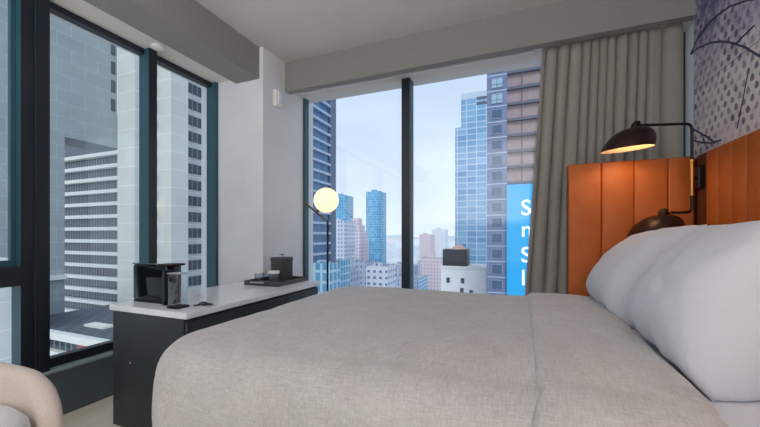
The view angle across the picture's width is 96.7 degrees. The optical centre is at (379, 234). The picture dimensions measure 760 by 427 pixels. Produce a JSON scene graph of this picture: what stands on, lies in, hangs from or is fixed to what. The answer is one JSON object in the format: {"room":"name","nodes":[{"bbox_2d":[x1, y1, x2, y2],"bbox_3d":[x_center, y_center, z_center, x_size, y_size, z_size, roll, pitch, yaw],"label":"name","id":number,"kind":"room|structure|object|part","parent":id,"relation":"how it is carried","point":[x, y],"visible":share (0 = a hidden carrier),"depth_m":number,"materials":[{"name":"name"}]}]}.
{"room":"hotel room","nodes":[
{"label":"hotel room","id":0,"kind":"room"},
{"bbox_2d":[46,356,112,414],"bbox_3d":[-2.472,0.938,0.832,0.190,0.285,4.935,0,0,22],"label":"wall","id":1,"kind":"structure","parent":0,"point":[78,387],"depth_m":2.13,"materials":[{"name":"grey"}]},
{"bbox_2d":[0,0,217,375],"bbox_3d":[-2.429,-0.290,0.815,0.122,2.200,4.935,0,0,22],"label":"window","id":2,"kind":"structure","parent":1,"relation":"in","point":[26,270],"depth_m":1.93,"materials":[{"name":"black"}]},
{"bbox_3d":[-2.320,-0.588,1.165,0.030,1.525,1.547,0,0,21],"label":"sash frame","id":3,"kind":"part","parent":2,"relation":"part of","materials":[{"name":"teal"}]},
{"bbox_3d":[-1.891,0.765,2.266,0.060,0.060,0.576,0,0,21],"label":"rail","id":4,"kind":"part","parent":2,"relation":"part of","materials":[{"name":"black metal"}]},
{"bbox_3d":[-1.891,-1.370,2.266,0.060,0.040,0.576,0,0,21],"label":"rail","id":5,"kind":"part","parent":2,"relation":"part of","materials":[{"name":"black metal"}]},
{"bbox_3d":[-1.664,-1.370,2.842,0.060,0.040,0.542,0,0,21],"label":"rail","id":6,"kind":"part","parent":2,"relation":"part of","materials":[{"name":"black metal"}]},
{"bbox_2d":[63,395,121,426],"bbox_3d":[-0.598,1.140,0.405,4.010,0.120,5.915,0,0,22],"label":"floor","id":7,"kind":"structure","parent":0,"point":[99,413],"depth_m":2.01,"materials":[{"name":"beige wood"}]},
{"bbox_2d":[0,362,63,426],"bbox_3d":[-1.454,0.749,0.917,0.762,0.667,0.840,0,0,22],"label":"armchair","id":8,"kind":"object","parent":7,"relation":"on","point":[28,398],"visible":1,"depth_m":1.23,"materials":[{"name":"beige fabric"}]},
{"bbox_2d":[0,405,30,426],"bbox_3d":[-1.418,0.688,0.902,0.684,0.215,0.684,0,0,21],"label":"seat cushion","id":9,"kind":"object","parent":8,"relation":"on","point":[10,415],"depth_m":1.14,"materials":[{"name":"white fabric"}]},
{"bbox_2d":[109,281,319,426],"bbox_3d":[-1.025,0.738,2.405,0.610,0.685,1.275,0,0,22],"label":"cabinet","id":10,"kind":"object","parent":7,"relation":"on","point":[142,331],"visible":0.48,"depth_m":1.89,"materials":[{"name":"black wood"}]},
{"bbox_2d":[132,262,212,308],"bbox_3d":[-1.214,0.281,1.934,0.558,0.229,0.165,0,0,22],"label":"coffee machine","id":11,"kind":"object","parent":10,"relation":"on","point":[153,282],"visible":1,"depth_m":1.95,"materials":[{"name":"black plastic"}]},
{"bbox_3d":[-1.361,0.170,2.025,0.217,0.007,0.104,0,0,21],"label":"lid","id":12,"kind":"part","parent":11,"relation":"part of","materials":[{"name":"silver metal"}]},
{"bbox_3d":[-1.325,0.389,2.011,0.280,0.012,0.090,0,0,21],"label":"foot plate","id":13,"kind":"part","parent":11,"relation":"part of","materials":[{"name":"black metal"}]},
{"bbox_3d":[-1.099,0.296,1.841,0.075,0.173,0.070,0,0,21],"label":"water tank","id":14,"kind":"part","parent":11,"relation":"part of","materials":[{"name":"clear plastic"}]},
{"bbox_3d":[-1.099,0.389,1.841,0.081,0.012,0.076,0,0,21],"label":"tank","id":15,"kind":"part","parent":11,"relation":"part of","materials":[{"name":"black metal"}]},
{"bbox_3d":[-0.980,0.384,1.876,0.081,0.018,0.088,0,0,21],"label":"power cord","id":16,"kind":"part","parent":11,"relation":"part of","materials":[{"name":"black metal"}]},
{"bbox_3d":[-0.915,0.738,1.922,0.018,0.585,0.415,0,0,21],"label":"door","id":17,"kind":"part","parent":10,"relation":"part of","materials":[{"name":"black wood"}]},
{"bbox_3d":[-0.762,0.738,2.310,0.018,0.585,0.411,0,0,21],"label":"door","id":18,"kind":"part","parent":10,"relation":"part of","materials":[{"name":"black wood"}]},
{"bbox_2d":[244,276,306,286],"bbox_3d":[-0.856,0.377,2.792,0.330,0.036,0.402,0,0,22],"label":"serving tray","id":19,"kind":"object","parent":10,"relation":"on","point":[296,279],"visible":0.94,"depth_m":2.67,"materials":[{"name":"black wood"}]},
{"bbox_2d":[253,270,264,280],"bbox_3d":[-0.979,0.337,2.740,0.087,0.097,0.087,0,0,22],"label":"drinking glass","id":20,"kind":"object","parent":19,"relation":"on","point":[254,271],"visible":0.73,"depth_m":2.72,"materials":[{"name":"clear glass"}]},
{"bbox_2d":[268,270,279,281],"bbox_3d":[-0.851,0.337,2.710,0.087,0.097,0.087,0,0,22],"label":"drinking glass","id":21,"kind":"object","parent":19,"relation":"on","point":[272,271],"visible":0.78,"depth_m":2.69,"materials":[{"name":"clear glass"}]},
{"bbox_2d":[270,254,292,280],"bbox_3d":[-0.839,0.273,2.891,0.190,0.225,0.190,0,0,22],"label":"ice bucket","id":22,"kind":"object","parent":19,"relation":"on","point":[282,264],"visible":0.95,"depth_m":2.81,"materials":[{"name":"leather"}]},
{"bbox_3d":[-0.839,0.202,2.891,0.190,0.027,0.190,0,0,21],"label":"lid","id":23,"kind":"part","parent":22,"relation":"part of","materials":[{"name":"leather"}]},
{"bbox_3d":[-0.611,0.738,2.693,0.018,0.585,0.406,0,0,21],"label":"door","id":24,"kind":"part","parent":10,"relation":"part of","materials":[{"name":"black wood"}]},
{"bbox_2d":[303,188,338,290],"bbox_3d":[-0.512,0.328,3.061,0.326,1.505,0.240,0,0,22],"label":"floor lamp","id":25,"kind":"object","parent":7,"relation":"on","point":[326,200],"visible":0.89,"depth_m":2.98,"materials":[{"name":"black metal"}]},
{"bbox_3d":[-0.579,-0.209,3.045,0.226,0.189,0.017,0,0,0],"label":"rod","id":26,"kind":"part","parent":25,"relation":"part of","materials":[{"name":"black metal"}]},
{"bbox_3d":[-0.484,-0.313,3.045,0.224,0.224,0.224,0,0,21],"label":"globe","id":27,"kind":"part","parent":25,"relation":"part of","materials":[{"name":"beige glass"}]},
{"bbox_3d":[-0.472,0.469,3.045,0.019,1.187,0.019,0,0,21],"label":"stem","id":28,"kind":"part","parent":25,"relation":"part of","materials":[{"name":"black metal"}]},
{"bbox_2d":[299,23,683,295],"bbox_3d":[0.607,-0.168,2.768,3.001,2.455,0.094,0,0,22],"label":"curtain","id":29,"kind":"object","parent":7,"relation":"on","point":[591,91],"visible":0.41,"depth_m":2.40,"materials":[{"name":"grey fabric"}]},
{"bbox_2d":[525,23,683,295],"bbox_3d":[1.551,-0.165,2.395,0.971,2.450,0.091,0,0,21],"label":"drape","id":30,"kind":"object","parent":29,"relation":"hanging from","point":[591,91],"depth_m":2.39,"materials":[{"name":"grey fabric"}]},
{"bbox_2d":[632,328,759,426],"bbox_3d":[0.581,0.756,1.558,2.018,0.648,1.535,0,0,22],"label":"bed","id":31,"kind":"object","parent":7,"relation":"on","point":[732,413],"visible":0.02,"depth_m":0.84,"materials":[{"name":"white fabric"}]},
{"bbox_2d":[152,286,727,426],"bbox_3d":[0.203,0.621,1.687,1.860,0.578,1.740,0,0,22],"label":"comforter","id":32,"kind":"object","parent":31,"relation":"on","point":[346,356],"visible":0.98,"depth_m":1.04,"materials":[{"name":"fabric"}]},
{"bbox_2d":[586,224,706,327],"bbox_3d":[1.355,0.192,1.788,0.408,0.477,0.600,0,0,22],"label":"pillow","id":33,"kind":"object","parent":31,"relation":"on","point":[610,282],"visible":0.59,"depth_m":1.61,"materials":[{"name":"white fabric"}]},
{"bbox_2d":[566,129,759,295],"bbox_3d":[1.150,0.285,1.044,0.705,1.490,2.385,0,0,22],"label":"headboard","id":34,"kind":"object","parent":31,"relation":"attached to","point":[605,200],"visible":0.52,"depth_m":2.05,"materials":[{"name":"brown leather"}]},
{"bbox_3d":[1.323,0.285,2.193,0.183,1.490,0.050,0,0,21],"label":"channel panel","id":35,"kind":"part","parent":34,"relation":"part of","materials":[{"name":"orange leather"}]},
{"bbox_3d":[1.489,0.285,2.127,0.170,1.490,0.050,0,0,21],"label":"channel panel","id":36,"kind":"part","parent":34,"relation":"part of","materials":[{"name":"orange leather"}]},
{"bbox_3d":[1.647,0.285,2.065,0.166,1.490,0.050,0,0,21],"label":"channel panel","id":37,"kind":"part","parent":34,"relation":"part of","materials":[{"name":"orange leather"}]},
{"bbox_2d":[600,121,704,237],"bbox_3d":[1.548,-0.312,1.903,0.548,0.666,0.252,0,0,7],"label":"reading lamp","id":38,"kind":"object","parent":34,"relation":"attached to","point":[638,136],"visible":0.92,"depth_m":1.87,"materials":[{"name":"black metal"}]},
{"bbox_3d":[1.404,-0.542,1.919,0.260,0.137,0.252,0,0,21],"label":"lamp shade","id":39,"kind":"part","parent":38,"relation":"part of","materials":[{"name":"brown metal"}]},
{"bbox_3d":[1.546,-0.047,1.902,0.260,0.137,0.252,0,0,21],"label":"lamp shade","id":40,"kind":"part","parent":38,"relation":"part of","materials":[{"name":"brown metal"}]},
{"bbox_3d":[1.602,-0.519,1.895,0.282,0.217,0.015,0,0,6],"label":"arm","id":41,"kind":"part","parent":38,"relation":"part of","materials":[{"name":"black metal"}]},
{"bbox_3d":[1.673,-0.174,1.887,0.139,0.112,0.015,0,0,6],"label":"arm","id":42,"kind":"part","parent":38,"relation":"part of","materials":[{"name":"black metal"}]},
{"bbox_3d":[1.784,0.285,2.011,0.123,1.490,0.050,0,0,21],"label":"channel panel","id":43,"kind":"part","parent":34,"relation":"part of","materials":[{"name":"orange leather"}]},
{"bbox_3d":[1.791,0.285,1.798,0.045,1.490,0.115,0,0,21],"label":"channel panel","id":44,"kind":"part","parent":34,"relation":"part of","materials":[{"name":"orange leather"}]},
{"bbox_3d":[1.748,0.285,1.689,0.045,1.490,0.115,0,0,21],"label":"channel panel","id":45,"kind":"part","parent":34,"relation":"part of","materials":[{"name":"orange leather"}]},
{"bbox_3d":[1.705,0.285,1.580,0.045,1.490,0.115,0,0,21],"label":"channel panel","id":46,"kind":"part","parent":34,"relation":"part of","materials":[{"name":"orange leather"}]},
{"bbox_3d":[1.663,0.285,1.472,0.045,1.490,0.115,0,0,21],"label":"channel panel","id":47,"kind":"part","parent":34,"relation":"part of","materials":[{"name":"orange leather"}]},
{"bbox_2d":[627,220,759,401],"bbox_3d":[1.085,0.189,1.100,0.420,0.482,0.636,0,0,22],"label":"pillow","id":48,"kind":"object","parent":31,"relation":"on","point":[698,302],"visible":1,"depth_m":0.91,"materials":[{"name":"white fabric"}]},
{"bbox_2d":[201,47,312,288],"bbox_3d":[-1.197,-0.270,3.400,0.720,2.700,0.780,0,0,22],"label":"wall","id":49,"kind":"structure","parent":0,"point":[260,143],"depth_m":3.05,"materials":[{"name":"paint"}]},
{"bbox_2d":[50,0,229,86],"bbox_3d":[-2.384,-1.505,0.797,0.420,0.230,4.935,0,0,22],"label":"trim","id":50,"kind":"structure","parent":49,"relation":"attached to","point":[81,8],"depth_m":2.35,"materials":[{"name":"white paint"}]},
{"bbox_2d":[150,43,164,50],"bbox_3d":[-1.633,-1.380,2.485,0.092,0.024,0.092,0,0,22],"label":"sprinkler head","id":51,"kind":"object","parent":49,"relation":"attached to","point":[155,46],"visible":1,"depth_m":2.47},
{"bbox_2d":[84,0,258,83],"bbox_3d":[-2.068,-1.485,0.672,0.260,0.270,4.935,0,0,22],"label":"ceiling beam","id":52,"kind":"structure","parent":49,"relation":"attached to","point":[187,27],"depth_m":2.37,"materials":[{"name":"beige paint"}]},
{"bbox_2d":[273,89,281,107],"bbox_3d":[-0.918,-1.230,3.043,0.062,0.150,0.080,0,0,22],"label":"wall sensor","id":53,"kind":"object","parent":49,"relation":"attached to","point":[277,95],"visible":1,"depth_m":3.01,"materials":[{"name":"white plastic"}]},
{"bbox_2d":[285,0,695,93],"bbox_3d":[0.559,-1.485,2.647,3.100,0.270,0.065,0,0,22],"label":"ceiling beam","id":54,"kind":"structure","parent":49,"relation":"attached to","point":[565,21],"depth_m":2.52,"materials":[{"name":"beige paint"}]},
{"bbox_2d":[295,20,693,102],"bbox_3d":[0.638,-1.508,2.847,3.100,0.225,0.365,0,0,22],"label":"trim","id":55,"kind":"structure","parent":49,"relation":"attached to","point":[532,59],"depth_m":2.96,"materials":[{"name":"white paint"}]},
{"bbox_2d":[196,0,562,62],"bbox_3d":[-0.598,-1.695,0.405,4.010,0.150,5.915,0,0,22],"label":"ceiling","id":56,"kind":"structure","parent":0,"point":[291,30],"depth_m":2.53,"materials":[{"name":"paint"}]},
{"bbox_2d":[685,22,693,156],"bbox_3d":[1.151,-0.270,-0.284,0.150,2.700,5.915,0,0,22],"label":"wall","id":57,"kind":"structure","parent":0,"point":[689,34],"depth_m":2.27,"materials":[{"name":"paint"}]},
{"bbox_2d":[690,0,759,157],"bbox_3d":[1.322,-0.869,0.443,0.065,1.498,3.592,0,0,22],"label":"wall mural","id":58,"kind":"object","parent":57,"relation":"attached to","point":[726,48],"visible":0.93,"depth_m":1.79,"materials":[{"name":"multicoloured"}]},
{"bbox_3d":[1.905,-0.869,1.915,0.060,1.498,0.358,0,0,21],"label":"print panel","id":59,"kind":"part","parent":58,"relation":"part of","materials":[{"name":"paper"}]},
{"bbox_3d":[1.692,-0.869,1.376,0.060,1.498,0.798,0,0,21],"label":"print panel","id":60,"kind":"part","parent":58,"relation":"part of","materials":[{"name":"grey paper"}]},
{"bbox_3d":[0.678,0.955,2.949,3.100,0.250,0.185,0,0,22],"label":"wall","id":61,"kind":"structure","parent":0,"visible":0},
{"bbox_2d":[303,32,684,288],"bbox_3d":[0.658,-0.282,2.898,3.100,2.225,0.115,0,0,22],"label":"window","id":62,"kind":"structure","parent":61,"relation":"in","point":[407,83],"depth_m":3.01,"materials":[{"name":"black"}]},
{"label":"outside","id":63,"kind":"structure","parent":0,"visible":0},
{"bbox_2d":[386,240,454,263],"bbox_3d":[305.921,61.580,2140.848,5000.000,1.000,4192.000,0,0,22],"label":"ground","id":64,"kind":"structure","parent":63,"point":[451,244],"depth_m":842.63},
{"bbox_2d":[0,257,10,363],"bbox_3d":[-58.048,31.830,1.478,9.500,58.500,80.200,0,0,22],"label":"building","id":65,"kind":"structure","parent":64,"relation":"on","point":[5,293],"depth_m":35.78,"materials":[{"name":"white concrete"}]},
{"bbox_2d":[0,0,116,314],"bbox_3d":[-68.324,-6.420,-2.374,6.600,135.000,125.500,0,0,22],"label":"concrete tower","id":66,"kind":"structure","parent":64,"relation":"on","point":[83,66],"depth_m":48.58,"materials":[{"name":"white concrete"}]},
{"bbox_2d":[50,304,112,355],"bbox_3d":[-27.867,35.955,41.125,38.000,50.250,12.900,0,0,22],"label":"block","id":67,"kind":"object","parent":64,"relation":"on","point":[71,330],"visible":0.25,"depth_m":40.00,"materials":[{"name":"white concrete"}]},
{"bbox_2d":[65,146,116,311],"bbox_3d":[-73.129,16.080,88.565,49.000,90.000,8.800,0,0,22],"label":"building","id":68,"kind":"structure","parent":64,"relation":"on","point":[90,176],"depth_m":84.39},
{"bbox_2d":[117,47,200,302],"bbox_3d":[-36.301,-6.420,61.322,7.300,135.000,16.500,0,0,22],"label":"tower","id":69,"kind":"structure","parent":64,"relation":"on","point":[178,98],"depth_m":56.31,"materials":[{"name":"stone"}]},
{"bbox_2d":[313,99,335,263],"bbox_3d":[-29.920,-7.920,103.304,16.600,138.000,38.300,0,0,22],"label":"slab tower","id":70,"kind":"structure","parent":64,"relation":"on","point":[324,112],"depth_m":111.67,"materials":[{"name":"blue glass"}]},
{"bbox_2d":[313,260,339,293],"bbox_3d":[-16.907,34.354,102.316,7.495,53.453,6.000,0,0,22],"label":"building","id":71,"kind":"structure","parent":64,"relation":"on","point":[319,267],"depth_m":99.51,"materials":[{"name":"blue glass"}]},
{"bbox_2d":[336,259,349,286],"bbox_3d":[-17.735,35.904,149.933,4.391,50.353,10.000,0,0,22],"label":"tower","id":72,"kind":"structure","parent":64,"relation":"on","point":[345,263],"depth_m":149.21,"materials":[{"name":"blue glass"}]},
{"bbox_2d":[336,194,352,220],"bbox_3d":[-42.645,6.805,392.975,16.011,108.550,20.000,0,0,22],"label":"tower","id":73,"kind":"structure","parent":64,"relation":"on","point":[344,210],"depth_m":383.53,"materials":[{"name":"blue glass"}]},
{"bbox_2d":[336,219,354,266],"bbox_3d":[-29.460,24.233,268.479,13.053,73.694,18.000,0,0,22],"label":"tower","id":74,"kind":"structure","parent":64,"relation":"on","point":[345,230],"depth_m":260.08,"materials":[{"name":"grey concrete"}]},
{"bbox_2d":[350,266,359,285],"bbox_3d":[-15.332,38.734,172.632,6.122,44.692,10.000,0,0,22],"label":"tower","id":75,"kind":"structure","parent":64,"relation":"on","point":[354,274],"depth_m":171.61,"materials":[{"name":"concrete"}]},
{"bbox_2d":[351,218,366,259],"bbox_3d":[-23.355,22.070,341.310,15.303,78.020,18.000,0,0,22],"label":"tower","id":76,"kind":"structure","parent":64,"relation":"on","point":[360,233],"depth_m":335.59,"materials":[{"name":"concrete"}]},
{"bbox_2d":[352,258,374,285],"bbox_3d":[-10.203,37.790,211.453,9.352,46.580,14.000,0,0,22],"label":"tower","id":77,"kind":"structure","parent":64,"relation":"on","point":[360,264],"depth_m":204.54,"materials":[{"name":"concrete"}]},
{"bbox_2d":[367,238,368,259],"bbox_3d":[-21.597,31.982,406.179,9.061,58.196,20.000,0,0,22],"label":"tower","id":78,"kind":"structure","parent":64,"relation":"on","point":[367,238],"depth_m":411.57,"materials":[{"name":"pink concrete"}]},
{"bbox_2d":[366,190,385,265],"bbox_3d":[-5.106,-0.411,466.320,20.429,122.981,24.000,0,0,22],"label":"tower","id":79,"kind":"structure","parent":64,"relation":"on","point":[375,200],"depth_m":455.90,"materials":[{"name":"blue glass"}]},
{"bbox_2d":[366,262,395,287],"bbox_3d":[0.653,38.039,184.606,11.941,46.083,14.000,0,0,22],"label":"tower","id":80,"kind":"structure","parent":64,"relation":"on","point":[377,275],"depth_m":178.88,"materials":[{"name":"white concrete"}]},
{"bbox_2d":[386,251,392,258],"bbox_3d":[19.038,50.875,860.636,22.164,20.410,17.731,0,0,22],"label":"building","id":81,"kind":"structure","parent":64,"relation":"on","point":[389,255],"depth_m":851.11,"materials":[{"name":"stone"}]},
{"bbox_2d":[386,247,401,254],"bbox_3d":[38.745,48.951,1020.409,55.172,24.258,44.138,0,0,22],"label":"building","id":82,"kind":"structure","parent":64,"relation":"on","point":[388,249],"depth_m":1003.71,"materials":[{"name":"concrete"}]},
{"bbox_2d":[389,250,400,257],"bbox_3d":[40.982,50.466,908.910,27.386,21.228,21.909,0,0,22],"label":"building","id":83,"kind":"structure","parent":64,"relation":"on","point":[396,254],"depth_m":898.07,"materials":[{"name":"concrete"}]},
{"bbox_2d":[393,241,401,245],"bbox_3d":[118.328,46.665,1955.898,72.884,28.830,58.307,0,0,22],"label":"building","id":84,"kind":"structure","parent":64,"relation":"on","point":[397,243],"depth_m":1930.69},
{"bbox_2d":[387,261,417,274],"bbox_3d":[30.851,47.708,428.925,35.347,26.743,28.278,0,0,22],"label":"building","id":85,"kind":"structure","parent":64,"relation":"on","point":[399,264],"depth_m":416.93,"materials":[{"name":"concrete"}]},
{"bbox_2d":[396,270,416,288],"bbox_3d":[16.431,45.180,276.744,24.147,31.800,19.317,0,0,22],"label":"building","id":86,"kind":"structure","parent":64,"relation":"on","point":[398,272],"depth_m":270.05,"materials":[{"name":"concrete"}]},
{"bbox_2d":[413,239,418,244],"bbox_3d":[233.809,44.011,2140.377,54.365,34.139,43.492,0,0,22],"label":"building","id":87,"kind":"structure","parent":64,"relation":"on","point":[416,241],"depth_m":2121.49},
{"bbox_2d":[386,235,454,240],"bbox_3d":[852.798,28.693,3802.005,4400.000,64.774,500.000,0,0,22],"label":"hills","id":88,"kind":"structure","parent":64,"relation":"on","point":[399,237],"depth_m":3877.79,"materials":[{"name":"grey"}]},
{"bbox_2d":[417,275,426,289],"bbox_3d":[20.561,47.478,307.591,37.999,27.203,30.399,0,0,22],"label":"building","id":89,"kind":"structure","parent":64,"relation":"on","point":[421,280],"depth_m":301.26,"materials":[{"name":"blue glass"}]},
{"bbox_2d":[419,233,434,260],"bbox_3d":[67.222,28.909,480.820,16.314,64.343,24.000,0,0,22],"label":"tower","id":90,"kind":"structure","parent":64,"relation":"on","point":[426,241],"depth_m":470.60,"materials":[{"name":"concrete"}]},
{"bbox_2d":[420,254,442,290],"bbox_3d":[56.343,40.419,348.608,23.089,41.321,30.000,0,0,22],"label":"tower","id":91,"kind":"structure","parent":64,"relation":"on","point":[430,264],"depth_m":334.60,"materials":[{"name":"pink concrete"}]},
{"bbox_2d":[432,227,447,256],"bbox_3d":[89.668,24.985,504.222,19.081,72.190,24.000,0,0,22],"label":"tower","id":92,"kind":"structure","parent":64,"relation":"on","point":[441,235],"depth_m":493.07,"materials":[{"name":"grey concrete"}]},
{"bbox_2d":[440,244,486,293],"bbox_3d":[23.740,31.730,93.828,12.200,58.700,10.400,0,0,22],"label":"block","id":93,"kind":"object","parent":64,"relation":"on","point":[458,274],"visible":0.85,"depth_m":89.71,"materials":[{"name":"white concrete"}]},
{"bbox_2d":[455,90,486,263],"bbox_3d":[56.540,-8.420,195.373,22.000,139.000,25.000,0,0,22],"label":"glass tower","id":94,"kind":"structure","parent":64,"relation":"on","point":[470,138],"depth_m":184.51,"materials":[{"name":"blue glass"}]},
{"bbox_2d":[486,65,540,294],"bbox_3d":[42.087,-6.420,72.736,35.000,135.000,23.800,0,0,22],"label":"building","id":95,"kind":"structure","parent":64,"relation":"on","point":[512,95],"depth_m":67.02,"materials":[{"name":"brown"}]},
{"bbox_2d":[507,183,532,295],"bbox_3d":[29.604,2.630,64.444,10.150,24.900,0.580,0,0,22],"label":"billboard","id":96,"kind":"object","parent":95,"relation":"attached to","point":[519,196],"visible":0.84,"depth_m":65.41,"materials":[{"name":"blue"}]}
]}

